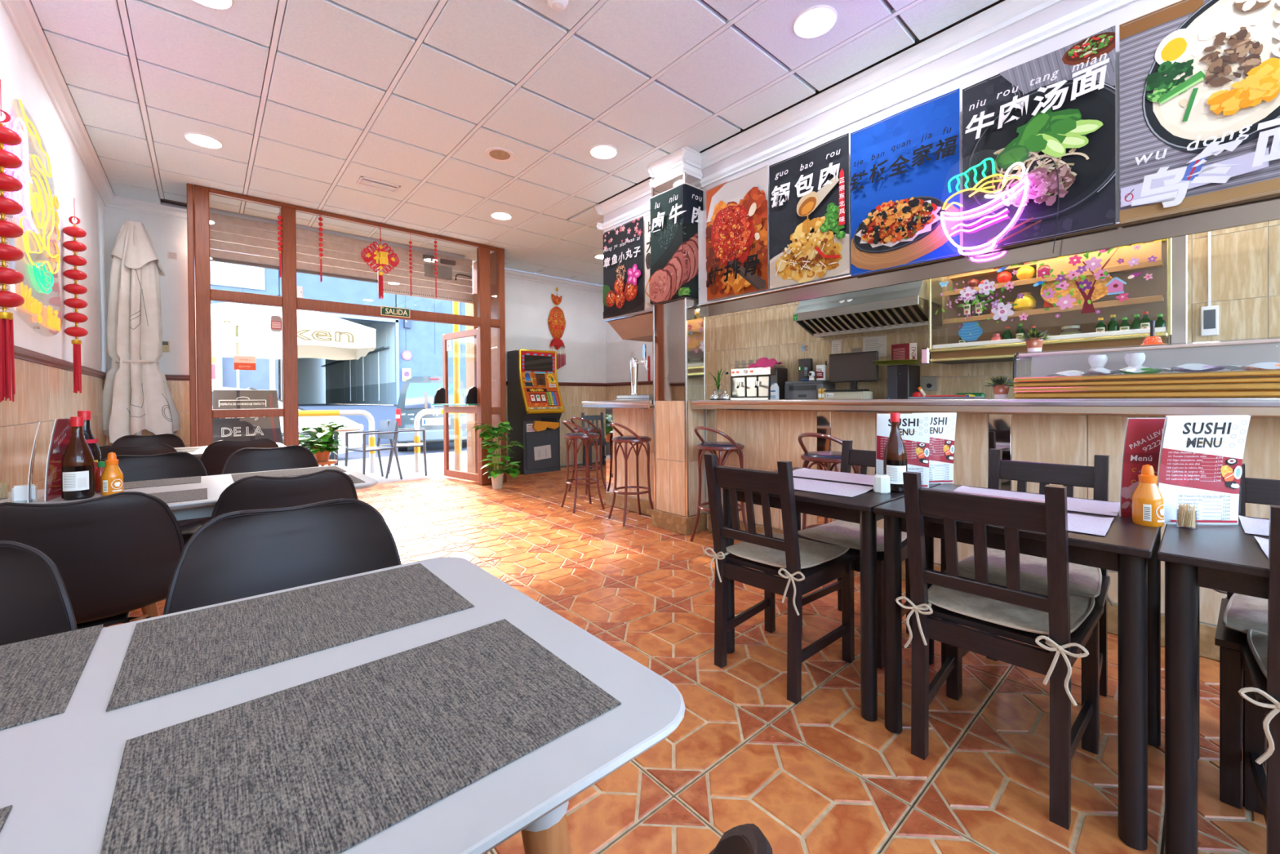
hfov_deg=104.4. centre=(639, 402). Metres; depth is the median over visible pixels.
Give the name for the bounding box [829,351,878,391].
monitor
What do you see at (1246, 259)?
wall
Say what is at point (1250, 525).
mat
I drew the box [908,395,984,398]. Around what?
tray
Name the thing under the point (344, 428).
cafe table
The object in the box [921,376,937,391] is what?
power outlet
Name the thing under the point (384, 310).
exit sign
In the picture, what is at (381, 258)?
knot
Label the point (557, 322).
fish ornament
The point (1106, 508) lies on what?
mat
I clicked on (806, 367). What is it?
cordless phone
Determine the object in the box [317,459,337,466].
stool
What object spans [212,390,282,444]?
sign
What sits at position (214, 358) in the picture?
poster
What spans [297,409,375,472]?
barrier
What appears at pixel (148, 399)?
print
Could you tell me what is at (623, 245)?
menu poster
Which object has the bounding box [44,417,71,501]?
menu stand
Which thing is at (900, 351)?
menu card
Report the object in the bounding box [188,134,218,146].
diffuser
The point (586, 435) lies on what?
bar stool
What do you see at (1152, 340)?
plunger
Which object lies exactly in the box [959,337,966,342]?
bottle
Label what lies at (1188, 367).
plate
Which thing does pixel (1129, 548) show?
dining table
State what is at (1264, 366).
plate
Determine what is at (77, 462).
sauce bottle
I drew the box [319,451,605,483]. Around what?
pavement
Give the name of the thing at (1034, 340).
potted plant
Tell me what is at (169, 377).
trim
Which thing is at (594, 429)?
bar stool
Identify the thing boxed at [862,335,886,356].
notice
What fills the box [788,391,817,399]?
paper tray
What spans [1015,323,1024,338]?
bottle
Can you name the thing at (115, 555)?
shell chair
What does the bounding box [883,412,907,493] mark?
sauce bottle
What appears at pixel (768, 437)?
bar counter
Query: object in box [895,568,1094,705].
seat cushion
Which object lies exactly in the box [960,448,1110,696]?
chair
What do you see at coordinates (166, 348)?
thermostat
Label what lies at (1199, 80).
menu poster
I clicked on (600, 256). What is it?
recessed light
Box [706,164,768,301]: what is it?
menu poster
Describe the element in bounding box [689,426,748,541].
bar stool
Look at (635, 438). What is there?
bar stool
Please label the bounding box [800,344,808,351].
notice
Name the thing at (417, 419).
barrier
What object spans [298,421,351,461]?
pothos
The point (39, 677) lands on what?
placemat
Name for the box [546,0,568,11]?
smoke detector
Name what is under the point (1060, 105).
menu poster
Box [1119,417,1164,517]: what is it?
menu stand
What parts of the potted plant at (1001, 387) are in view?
pot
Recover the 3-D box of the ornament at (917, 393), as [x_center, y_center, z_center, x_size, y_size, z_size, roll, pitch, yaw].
[2.662,-0.073,4.758,0.090,0.096,0.090,-1,1,-41]
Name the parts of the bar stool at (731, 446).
leg, leg, seat, leg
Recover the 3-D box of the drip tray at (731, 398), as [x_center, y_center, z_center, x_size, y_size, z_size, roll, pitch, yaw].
[1.365,-0.044,6.175,0.140,0.035,0.640,-1,1,-41]
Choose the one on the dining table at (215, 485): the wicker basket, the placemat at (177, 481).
the placemat at (177, 481)
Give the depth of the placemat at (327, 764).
0.51 m
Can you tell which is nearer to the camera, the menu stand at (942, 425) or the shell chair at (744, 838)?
the shell chair at (744, 838)
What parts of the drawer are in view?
drawer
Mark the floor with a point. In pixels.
(815, 775)
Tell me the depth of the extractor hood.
4.86 m
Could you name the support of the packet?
on the countertop
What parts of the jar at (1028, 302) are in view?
lid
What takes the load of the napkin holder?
on the dining table at (215, 485)
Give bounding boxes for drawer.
[823,391,872,399]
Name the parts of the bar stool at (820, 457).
leg, seat, leg, leg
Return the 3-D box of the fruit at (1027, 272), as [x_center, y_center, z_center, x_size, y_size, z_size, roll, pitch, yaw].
[3.285,-1.105,4.228,0.130,0.138,0.130,-1,1,-41]
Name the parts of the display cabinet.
corner post, gold rail, brown panel, white sill, gold rail, glass, corner post, steel post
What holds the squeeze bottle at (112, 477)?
on the dining table at (215, 485)
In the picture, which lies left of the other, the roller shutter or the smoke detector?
the roller shutter
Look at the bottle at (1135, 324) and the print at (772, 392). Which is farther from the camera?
the print at (772, 392)
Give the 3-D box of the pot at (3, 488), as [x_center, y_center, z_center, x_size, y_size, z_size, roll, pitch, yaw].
[-2.412,0.332,1.874,0.040,0.065,0.039,-1,1,-41]
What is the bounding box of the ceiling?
[29,0,1005,285]
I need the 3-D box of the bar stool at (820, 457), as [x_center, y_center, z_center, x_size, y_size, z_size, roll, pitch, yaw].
[1.158,0.620,3.012,0.375,0.890,0.367,-1,1,-38]
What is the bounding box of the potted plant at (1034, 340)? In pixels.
[1016,328,1050,351]
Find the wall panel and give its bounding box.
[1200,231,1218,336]
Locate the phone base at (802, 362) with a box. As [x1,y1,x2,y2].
[798,358,813,381]
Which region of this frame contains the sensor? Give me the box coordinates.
[296,285,302,297]
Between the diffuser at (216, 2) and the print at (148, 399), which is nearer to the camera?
the diffuser at (216, 2)
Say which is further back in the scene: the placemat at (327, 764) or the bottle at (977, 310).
the bottle at (977, 310)
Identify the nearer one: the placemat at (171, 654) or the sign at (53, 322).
the placemat at (171, 654)
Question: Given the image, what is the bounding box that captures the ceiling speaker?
[484,147,515,162]
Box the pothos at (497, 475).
[472,421,524,488]
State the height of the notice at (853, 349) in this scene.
0.050 m
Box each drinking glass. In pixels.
[735,360,739,367]
[742,360,746,367]
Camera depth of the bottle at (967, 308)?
4.53 m
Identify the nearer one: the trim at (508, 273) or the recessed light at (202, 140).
the recessed light at (202, 140)
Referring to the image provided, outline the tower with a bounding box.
[887,364,919,399]
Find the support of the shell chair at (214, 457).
on the floor
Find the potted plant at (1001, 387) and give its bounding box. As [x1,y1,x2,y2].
[982,374,1014,398]
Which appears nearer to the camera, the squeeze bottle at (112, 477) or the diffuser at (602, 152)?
the squeeze bottle at (112, 477)
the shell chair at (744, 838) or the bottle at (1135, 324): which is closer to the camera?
the shell chair at (744, 838)
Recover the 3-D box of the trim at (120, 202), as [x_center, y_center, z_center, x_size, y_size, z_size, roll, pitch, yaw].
[-4.911,-1.943,4.955,0.600,0.100,0.072,-1,1,-41]
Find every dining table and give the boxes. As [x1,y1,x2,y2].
[0,465,377,520]
[0,556,685,853]
[173,442,286,459]
[720,466,941,721]
[873,483,1161,850]
[1157,515,1269,853]
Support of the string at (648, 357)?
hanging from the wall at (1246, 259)
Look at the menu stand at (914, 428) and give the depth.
1.95 m
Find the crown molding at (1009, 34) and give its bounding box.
[594,0,1182,232]
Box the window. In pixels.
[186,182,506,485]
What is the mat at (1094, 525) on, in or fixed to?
on the dining table at (1129, 548)
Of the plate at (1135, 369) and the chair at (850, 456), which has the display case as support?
the plate at (1135, 369)
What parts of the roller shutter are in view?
plate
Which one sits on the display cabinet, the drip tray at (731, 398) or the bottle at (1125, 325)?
the bottle at (1125, 325)
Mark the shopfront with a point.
(216, 361)
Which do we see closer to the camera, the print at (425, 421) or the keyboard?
the keyboard
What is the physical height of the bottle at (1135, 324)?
0.150 m
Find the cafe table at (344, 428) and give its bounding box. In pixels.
[308,426,361,465]
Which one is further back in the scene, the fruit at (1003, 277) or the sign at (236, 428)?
the sign at (236, 428)
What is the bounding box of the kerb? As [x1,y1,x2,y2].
[337,450,466,461]
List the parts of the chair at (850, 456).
leg, post, seat, rail, leg, post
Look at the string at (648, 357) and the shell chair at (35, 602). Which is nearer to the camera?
the shell chair at (35, 602)
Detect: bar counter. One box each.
[605,406,653,515]
[705,408,1279,660]
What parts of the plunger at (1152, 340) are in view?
handle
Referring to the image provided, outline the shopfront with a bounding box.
[211,355,275,390]
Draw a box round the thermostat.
[162,341,169,351]
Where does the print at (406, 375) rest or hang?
attached to the building
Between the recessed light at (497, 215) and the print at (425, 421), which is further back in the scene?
the print at (425, 421)
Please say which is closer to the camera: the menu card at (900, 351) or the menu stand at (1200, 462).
the menu stand at (1200, 462)
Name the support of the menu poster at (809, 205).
hanging from the fascia
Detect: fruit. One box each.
[968,278,979,287]
[996,271,1012,283]
[1016,265,1035,279]
[1035,265,1050,274]
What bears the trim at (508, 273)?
attached to the wall at (529, 304)
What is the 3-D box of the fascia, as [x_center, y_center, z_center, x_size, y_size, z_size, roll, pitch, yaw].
[2.029,-1.163,2.679,0.590,1.040,6.550,-1,1,-41]
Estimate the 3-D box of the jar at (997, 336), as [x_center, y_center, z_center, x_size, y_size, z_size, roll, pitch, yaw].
[3.159,-0.560,4.396,0.084,0.100,0.083,-1,1,-41]
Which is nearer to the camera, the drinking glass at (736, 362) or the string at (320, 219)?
the string at (320, 219)
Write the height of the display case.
0.236 m
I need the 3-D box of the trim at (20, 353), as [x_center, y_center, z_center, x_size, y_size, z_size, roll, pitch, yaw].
[-1.970,-0.247,1.198,0.024,0.060,9.600,-1,1,-41]
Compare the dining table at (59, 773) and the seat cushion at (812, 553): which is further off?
the seat cushion at (812, 553)
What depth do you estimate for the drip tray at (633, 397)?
4.98 m
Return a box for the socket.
[523,800,568,831]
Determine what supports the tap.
on the countertop at (642, 404)
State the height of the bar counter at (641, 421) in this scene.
1.006 m
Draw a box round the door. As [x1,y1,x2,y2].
[431,328,479,481]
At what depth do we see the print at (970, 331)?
3.84 m
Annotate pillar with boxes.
[647,146,706,534]
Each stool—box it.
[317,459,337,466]
[560,420,604,513]
[568,417,606,494]
[608,422,653,526]
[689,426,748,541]
[797,432,860,529]
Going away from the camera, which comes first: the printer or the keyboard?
the keyboard
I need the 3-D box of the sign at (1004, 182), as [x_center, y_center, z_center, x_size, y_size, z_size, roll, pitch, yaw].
[1.750,-0.979,2.462,0.029,0.580,0.505,-1,1,-41]
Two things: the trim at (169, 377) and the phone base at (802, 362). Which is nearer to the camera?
the trim at (169, 377)
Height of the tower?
0.340 m
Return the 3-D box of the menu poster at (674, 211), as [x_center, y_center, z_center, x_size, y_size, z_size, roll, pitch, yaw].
[0.306,-1.295,4.155,0.246,0.910,0.428,-1,1,-41]
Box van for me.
[395,375,466,451]
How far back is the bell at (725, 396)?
4.18 m
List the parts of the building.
pane, pane, garage panel, garage panel, garage panel, garage panel, garage panel, garage panel, garage panel, garage panel, garage panel, garage panel, garage panel, garage post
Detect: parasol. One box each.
[102,220,180,443]
[210,302,376,390]
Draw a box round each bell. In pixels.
[709,391,719,399]
[720,391,730,399]
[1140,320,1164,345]
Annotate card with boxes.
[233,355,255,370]
[891,342,916,363]
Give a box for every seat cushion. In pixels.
[704,531,849,615]
[797,519,906,551]
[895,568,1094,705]
[958,546,1117,605]
[1212,588,1267,635]
[1238,628,1279,764]
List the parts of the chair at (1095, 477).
leg, post, rail, seat, post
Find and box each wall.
[0,0,109,492]
[104,193,605,471]
[604,219,1279,406]
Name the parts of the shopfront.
door frame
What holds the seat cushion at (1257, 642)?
on the chair at (1260, 782)
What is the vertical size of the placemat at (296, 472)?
0.002 m
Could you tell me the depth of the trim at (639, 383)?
8.45 m
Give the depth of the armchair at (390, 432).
6.93 m
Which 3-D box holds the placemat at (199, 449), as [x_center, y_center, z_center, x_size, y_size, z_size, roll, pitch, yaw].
[-3.433,0.358,3.673,0.280,0.002,0.350,-1,1,-41]
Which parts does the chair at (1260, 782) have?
seat, leg, post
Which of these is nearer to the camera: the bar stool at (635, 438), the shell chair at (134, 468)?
the shell chair at (134, 468)
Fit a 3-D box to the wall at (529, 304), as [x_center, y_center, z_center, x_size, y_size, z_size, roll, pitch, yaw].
[-2.922,-0.569,6.896,6.120,3.370,0.460,-1,1,-41]
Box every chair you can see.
[0,491,184,629]
[0,540,77,645]
[99,443,177,459]
[101,451,211,545]
[111,433,185,447]
[163,497,401,614]
[200,438,279,475]
[210,469,358,519]
[221,444,319,474]
[581,412,605,469]
[703,453,857,703]
[708,822,773,853]
[798,440,911,668]
[902,471,1103,829]
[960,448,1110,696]
[1214,462,1279,808]
[1237,504,1279,853]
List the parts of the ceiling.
panel, panel, panel, panel, panel, panel, rail, panel, panel, panel, panel, panel, panel, panel, rail, panel, panel, panel, panel, panel, panel, panel, panel, panel, panel, rail, panel, panel, panel, panel, panel, panel, panel, panel, panel, panel, panel, panel, panel, rail, panel, panel, panel, panel, panel, panel, panel, panel, panel, panel, panel, rail, panel, panel, panel, panel, panel, rail, panel, panel, panel, panel, panel, panel, rail, rail, panel, panel, panel, panel, panel, panel, panel, rail, panel, panel, panel, rail, panel, panel, panel, rail, panel, panel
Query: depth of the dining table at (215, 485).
2.00 m
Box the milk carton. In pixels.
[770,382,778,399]
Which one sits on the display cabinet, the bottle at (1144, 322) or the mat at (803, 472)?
the bottle at (1144, 322)
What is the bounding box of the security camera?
[808,371,814,380]
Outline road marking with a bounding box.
[361,440,450,446]
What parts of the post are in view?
post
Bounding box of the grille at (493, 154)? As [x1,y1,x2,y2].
[488,150,510,159]
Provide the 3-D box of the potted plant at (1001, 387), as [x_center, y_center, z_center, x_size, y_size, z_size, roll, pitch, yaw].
[1.925,-0.084,2.657,0.156,0.128,0.154,-1,1,-41]
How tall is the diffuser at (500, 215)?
0.001 m
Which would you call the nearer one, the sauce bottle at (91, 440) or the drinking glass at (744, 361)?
the sauce bottle at (91, 440)
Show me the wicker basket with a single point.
(1100, 291)
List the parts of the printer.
tray handle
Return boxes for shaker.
[873,473,890,493]
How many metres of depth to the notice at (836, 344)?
5.64 m
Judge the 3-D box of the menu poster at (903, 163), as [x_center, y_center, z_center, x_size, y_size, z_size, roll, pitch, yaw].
[1.475,-1.212,2.818,0.043,0.875,0.585,-1,1,-41]
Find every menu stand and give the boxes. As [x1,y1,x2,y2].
[10,420,43,502]
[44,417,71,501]
[875,413,930,488]
[911,412,956,483]
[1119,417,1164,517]
[1156,414,1250,524]
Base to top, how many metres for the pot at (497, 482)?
0.190 m
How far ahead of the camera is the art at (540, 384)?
7.45 m
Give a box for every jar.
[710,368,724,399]
[991,333,1002,340]
[1013,292,1035,311]
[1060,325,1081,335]
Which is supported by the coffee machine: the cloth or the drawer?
the cloth
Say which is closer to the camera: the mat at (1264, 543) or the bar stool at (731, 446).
the mat at (1264, 543)
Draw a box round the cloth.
[746,357,782,371]
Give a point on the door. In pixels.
(441, 397)
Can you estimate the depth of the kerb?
9.87 m
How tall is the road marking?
0.006 m
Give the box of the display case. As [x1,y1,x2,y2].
[1012,336,1279,398]
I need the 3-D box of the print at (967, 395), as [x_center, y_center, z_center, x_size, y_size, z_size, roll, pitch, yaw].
[2.910,-0.052,4.391,0.001,0.038,0.100,-1,1,-41]
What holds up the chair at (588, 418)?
on the floor
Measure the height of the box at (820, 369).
0.168 m
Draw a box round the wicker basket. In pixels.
[1040,269,1112,305]
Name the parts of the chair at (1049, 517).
post, leg, rail, rail, seat, post, leg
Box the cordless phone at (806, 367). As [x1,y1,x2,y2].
[800,364,808,380]
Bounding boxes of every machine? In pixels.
[507,348,564,474]
[724,361,787,399]
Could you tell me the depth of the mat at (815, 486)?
1.94 m
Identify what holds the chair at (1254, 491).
on the floor
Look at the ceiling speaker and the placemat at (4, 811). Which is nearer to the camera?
the placemat at (4, 811)
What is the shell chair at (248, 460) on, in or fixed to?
on the floor
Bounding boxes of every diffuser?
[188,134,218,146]
[199,0,226,5]
[493,213,509,218]
[592,146,613,157]
[797,10,831,35]
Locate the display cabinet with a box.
[920,235,1187,364]
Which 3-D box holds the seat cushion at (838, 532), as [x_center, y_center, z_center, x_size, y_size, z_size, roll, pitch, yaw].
[1.005,0.667,2.292,0.448,0.156,0.448,-1,1,-41]
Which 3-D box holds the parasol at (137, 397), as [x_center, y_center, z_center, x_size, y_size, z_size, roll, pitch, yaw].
[-4.711,-0.298,4.673,0.551,2.790,0.464,-1,1,-41]
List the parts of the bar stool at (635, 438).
leg, leg, seat, leg, leg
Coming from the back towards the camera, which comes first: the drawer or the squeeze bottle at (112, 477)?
the drawer
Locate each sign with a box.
[4,98,60,336]
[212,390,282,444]
[380,306,409,317]
[940,151,1059,256]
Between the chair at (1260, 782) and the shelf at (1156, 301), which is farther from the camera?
the shelf at (1156, 301)
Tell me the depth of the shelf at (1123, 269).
3.89 m
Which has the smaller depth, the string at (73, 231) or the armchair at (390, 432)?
the string at (73, 231)
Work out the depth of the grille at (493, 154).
4.04 m
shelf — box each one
[431,404,478,405]
[943,258,1164,296]
[943,295,1164,324]
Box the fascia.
[604,51,1279,342]
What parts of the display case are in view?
trim, gold rail, gold rail, gold rail, gold rail, glass, door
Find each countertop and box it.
[582,400,653,408]
[691,397,1279,417]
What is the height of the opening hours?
0.160 m
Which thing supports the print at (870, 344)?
attached to the notice at (878, 344)
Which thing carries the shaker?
on the dining table at (859, 508)
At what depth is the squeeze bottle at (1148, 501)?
1.35 m
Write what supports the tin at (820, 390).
on the countertop
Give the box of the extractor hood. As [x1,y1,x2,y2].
[793,276,942,337]
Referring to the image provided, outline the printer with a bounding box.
[784,380,835,399]
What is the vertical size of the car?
1.853 m
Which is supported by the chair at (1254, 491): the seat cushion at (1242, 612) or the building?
the seat cushion at (1242, 612)
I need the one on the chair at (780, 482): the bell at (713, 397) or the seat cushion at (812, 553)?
the seat cushion at (812, 553)
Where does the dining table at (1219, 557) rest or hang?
on the floor
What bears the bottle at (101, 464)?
on the dining table at (215, 485)
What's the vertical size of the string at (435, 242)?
0.745 m
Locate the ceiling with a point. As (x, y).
(304, 100)
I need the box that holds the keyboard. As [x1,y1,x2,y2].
[824,389,869,391]
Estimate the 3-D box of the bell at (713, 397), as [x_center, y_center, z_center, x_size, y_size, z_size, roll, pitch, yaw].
[0.647,-0.059,4.294,0.090,0.075,0.090,-1,1,-41]
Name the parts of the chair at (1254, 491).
leg, seat, post, rail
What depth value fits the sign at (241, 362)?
4.80 m
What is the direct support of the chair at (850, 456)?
on the floor
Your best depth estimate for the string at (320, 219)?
5.16 m
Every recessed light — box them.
[183,132,222,148]
[193,0,233,8]
[490,211,511,220]
[589,144,617,159]
[594,253,603,259]
[792,4,837,38]
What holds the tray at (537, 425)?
on the machine at (535, 407)
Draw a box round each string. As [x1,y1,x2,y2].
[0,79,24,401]
[62,209,88,393]
[277,204,282,278]
[318,213,323,282]
[408,239,412,296]
[434,235,437,297]
[647,355,650,381]
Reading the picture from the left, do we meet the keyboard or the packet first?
the keyboard
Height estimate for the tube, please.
0.121 m
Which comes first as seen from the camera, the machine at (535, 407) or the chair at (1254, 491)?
the chair at (1254, 491)
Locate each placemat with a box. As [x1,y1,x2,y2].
[0,624,103,730]
[0,804,12,831]
[99,618,621,853]
[106,563,474,711]
[123,475,201,488]
[148,488,207,502]
[175,447,201,452]
[231,465,346,481]
[347,474,365,483]
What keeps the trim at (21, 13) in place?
attached to the wall at (45, 393)
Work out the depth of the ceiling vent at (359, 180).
4.56 m
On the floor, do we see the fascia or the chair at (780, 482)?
the chair at (780, 482)
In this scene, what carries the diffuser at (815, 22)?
attached to the recessed light at (815, 21)
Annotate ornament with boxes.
[547,287,565,368]
[912,389,923,399]
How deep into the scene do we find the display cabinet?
3.91 m
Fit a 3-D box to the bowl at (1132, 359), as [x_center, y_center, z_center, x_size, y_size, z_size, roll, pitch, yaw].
[2.341,-0.178,2.348,0.072,0.112,0.072,-1,1,-41]
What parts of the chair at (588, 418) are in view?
post, leg, rail, seat, post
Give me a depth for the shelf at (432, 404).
6.46 m
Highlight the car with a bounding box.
[212,386,363,459]
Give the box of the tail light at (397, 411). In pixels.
[395,408,400,426]
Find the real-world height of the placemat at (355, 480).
0.002 m
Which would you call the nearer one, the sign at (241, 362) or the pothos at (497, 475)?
the sign at (241, 362)
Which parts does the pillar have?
mirror panel, moulding, moulding, mirror panel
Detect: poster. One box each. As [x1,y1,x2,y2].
[211,355,217,386]
[602,216,644,318]
[644,213,652,309]
[648,182,703,304]
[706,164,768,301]
[768,133,849,288]
[849,88,959,276]
[962,25,1115,252]
[1119,0,1279,223]
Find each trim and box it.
[0,0,114,206]
[13,345,106,378]
[104,195,186,220]
[164,374,189,381]
[504,268,603,293]
[506,381,605,386]
[605,381,653,386]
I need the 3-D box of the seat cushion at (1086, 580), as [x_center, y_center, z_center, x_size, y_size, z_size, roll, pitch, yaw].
[1.434,0.667,1.818,0.448,0.156,0.448,-1,1,-41]
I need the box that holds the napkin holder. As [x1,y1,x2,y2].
[11,484,36,502]
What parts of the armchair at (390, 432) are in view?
leg, armrest, leg, seat, leg, armrest, backrest, leg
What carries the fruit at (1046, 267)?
on the display cabinet
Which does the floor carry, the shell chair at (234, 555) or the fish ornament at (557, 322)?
the shell chair at (234, 555)
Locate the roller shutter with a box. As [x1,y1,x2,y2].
[209,212,472,303]
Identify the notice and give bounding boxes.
[167,251,177,259]
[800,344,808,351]
[831,339,840,353]
[851,347,862,352]
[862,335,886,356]
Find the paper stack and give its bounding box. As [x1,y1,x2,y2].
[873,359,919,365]
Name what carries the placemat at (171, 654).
on the dining table at (59, 773)
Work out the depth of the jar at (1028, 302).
4.19 m
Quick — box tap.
[615,344,653,399]
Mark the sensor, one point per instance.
(300, 289)
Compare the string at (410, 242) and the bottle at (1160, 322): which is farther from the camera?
the string at (410, 242)
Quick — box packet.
[955,392,985,398]
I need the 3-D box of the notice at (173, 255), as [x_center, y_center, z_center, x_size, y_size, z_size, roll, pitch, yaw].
[-4.802,-1.505,5.096,0.070,0.070,0.003,-1,1,-41]
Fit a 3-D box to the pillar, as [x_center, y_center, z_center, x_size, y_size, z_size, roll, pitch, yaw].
[0.322,-0.484,4.195,0.280,3.087,0.461,-1,1,-41]
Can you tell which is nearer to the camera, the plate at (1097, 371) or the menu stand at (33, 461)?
the menu stand at (33, 461)
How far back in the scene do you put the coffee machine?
6.07 m
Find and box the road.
[297,404,466,460]
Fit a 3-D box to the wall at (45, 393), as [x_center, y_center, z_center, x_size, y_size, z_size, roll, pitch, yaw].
[-2.136,-0.498,1.218,0.208,3.300,9.850,-1,1,-41]
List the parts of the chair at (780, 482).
post, rail, rail, leg, post, seat, leg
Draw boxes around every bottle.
[61,416,94,500]
[77,410,101,472]
[94,461,105,493]
[100,452,124,495]
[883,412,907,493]
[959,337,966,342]
[964,299,971,316]
[975,291,983,315]
[1003,326,1012,339]
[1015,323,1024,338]
[1043,299,1058,308]
[1095,317,1106,332]
[1107,314,1118,331]
[1119,317,1130,330]
[1131,314,1140,329]
[1132,464,1164,526]
[1140,311,1151,328]
[1155,314,1165,327]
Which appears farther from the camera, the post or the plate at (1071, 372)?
the post
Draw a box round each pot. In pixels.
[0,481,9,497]
[311,445,331,461]
[491,472,504,488]
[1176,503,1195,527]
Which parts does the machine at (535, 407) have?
gold frame, door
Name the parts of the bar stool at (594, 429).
leg, leg, seat, leg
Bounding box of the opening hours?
[271,315,281,331]
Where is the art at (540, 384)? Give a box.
[521,351,561,408]
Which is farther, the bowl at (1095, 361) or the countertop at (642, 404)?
the countertop at (642, 404)
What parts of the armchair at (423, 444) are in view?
leg, leg, seat, armrest, armrest, leg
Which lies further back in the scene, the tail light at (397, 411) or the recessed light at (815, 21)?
the tail light at (397, 411)
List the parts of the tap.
spout, handle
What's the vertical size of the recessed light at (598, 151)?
0.014 m
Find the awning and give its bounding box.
[320,346,389,366]
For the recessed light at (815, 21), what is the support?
in the ceiling
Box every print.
[30,422,42,501]
[126,268,172,422]
[402,371,409,381]
[423,418,443,424]
[526,423,535,431]
[533,444,551,460]
[770,390,775,398]
[865,339,884,354]
[935,244,1157,341]
[964,394,975,396]
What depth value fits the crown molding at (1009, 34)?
2.86 m
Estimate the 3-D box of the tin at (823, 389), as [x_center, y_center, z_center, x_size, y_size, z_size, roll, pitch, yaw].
[1.976,-0.086,5.327,0.044,0.127,0.043,-1,1,-41]
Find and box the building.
[209,238,466,405]
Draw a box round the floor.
[102,461,1266,853]
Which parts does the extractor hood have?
plate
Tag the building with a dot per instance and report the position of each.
(405, 349)
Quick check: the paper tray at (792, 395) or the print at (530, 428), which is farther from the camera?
the print at (530, 428)
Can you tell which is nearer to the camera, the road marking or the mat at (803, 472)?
the mat at (803, 472)
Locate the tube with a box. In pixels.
[917,386,925,396]
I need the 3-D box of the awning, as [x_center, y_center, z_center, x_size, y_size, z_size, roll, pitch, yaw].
[-13.529,-2.016,22.986,0.160,0.050,13.000,-1,1,-41]
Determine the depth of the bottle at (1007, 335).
4.32 m
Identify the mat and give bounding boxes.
[792,467,874,484]
[793,477,873,497]
[954,484,1119,515]
[1067,512,1114,535]
[1238,515,1269,535]
[1253,535,1268,557]
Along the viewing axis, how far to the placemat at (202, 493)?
1.90 m
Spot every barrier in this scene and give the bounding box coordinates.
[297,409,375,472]
[413,408,466,471]
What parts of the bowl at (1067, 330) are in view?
lid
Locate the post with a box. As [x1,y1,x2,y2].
[453,284,461,471]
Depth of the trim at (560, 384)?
8.51 m
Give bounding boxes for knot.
[360,225,399,299]
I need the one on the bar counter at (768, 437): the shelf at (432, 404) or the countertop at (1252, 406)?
the countertop at (1252, 406)
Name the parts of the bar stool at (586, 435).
leg, leg, seat, leg, leg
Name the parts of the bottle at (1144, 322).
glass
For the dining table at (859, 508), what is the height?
0.735 m
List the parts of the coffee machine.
panel, head panel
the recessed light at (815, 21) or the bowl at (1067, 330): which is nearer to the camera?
the recessed light at (815, 21)
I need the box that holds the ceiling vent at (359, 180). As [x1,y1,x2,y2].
[355,176,400,193]
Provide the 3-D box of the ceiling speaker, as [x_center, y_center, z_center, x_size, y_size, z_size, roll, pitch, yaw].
[-1.141,-2.014,4.041,0.240,0.010,0.240,-1,1,-41]
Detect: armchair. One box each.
[280,431,321,466]
[344,420,402,479]
[385,419,426,478]
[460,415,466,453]
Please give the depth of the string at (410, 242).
5.75 m
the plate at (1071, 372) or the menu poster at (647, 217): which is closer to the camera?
the plate at (1071, 372)
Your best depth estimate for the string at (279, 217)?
4.93 m
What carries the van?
on the road
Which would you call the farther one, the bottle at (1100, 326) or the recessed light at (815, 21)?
the bottle at (1100, 326)
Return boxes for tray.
[532,420,559,431]
[615,394,653,399]
[730,397,770,399]
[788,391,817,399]
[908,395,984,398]
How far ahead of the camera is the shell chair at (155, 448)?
3.11 m
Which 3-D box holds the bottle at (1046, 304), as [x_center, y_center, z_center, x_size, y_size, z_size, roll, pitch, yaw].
[3.407,-0.871,4.109,0.110,0.188,0.108,-1,1,-41]
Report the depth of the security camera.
5.52 m
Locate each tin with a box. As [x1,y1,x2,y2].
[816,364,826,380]
[817,388,822,399]
[822,388,826,399]

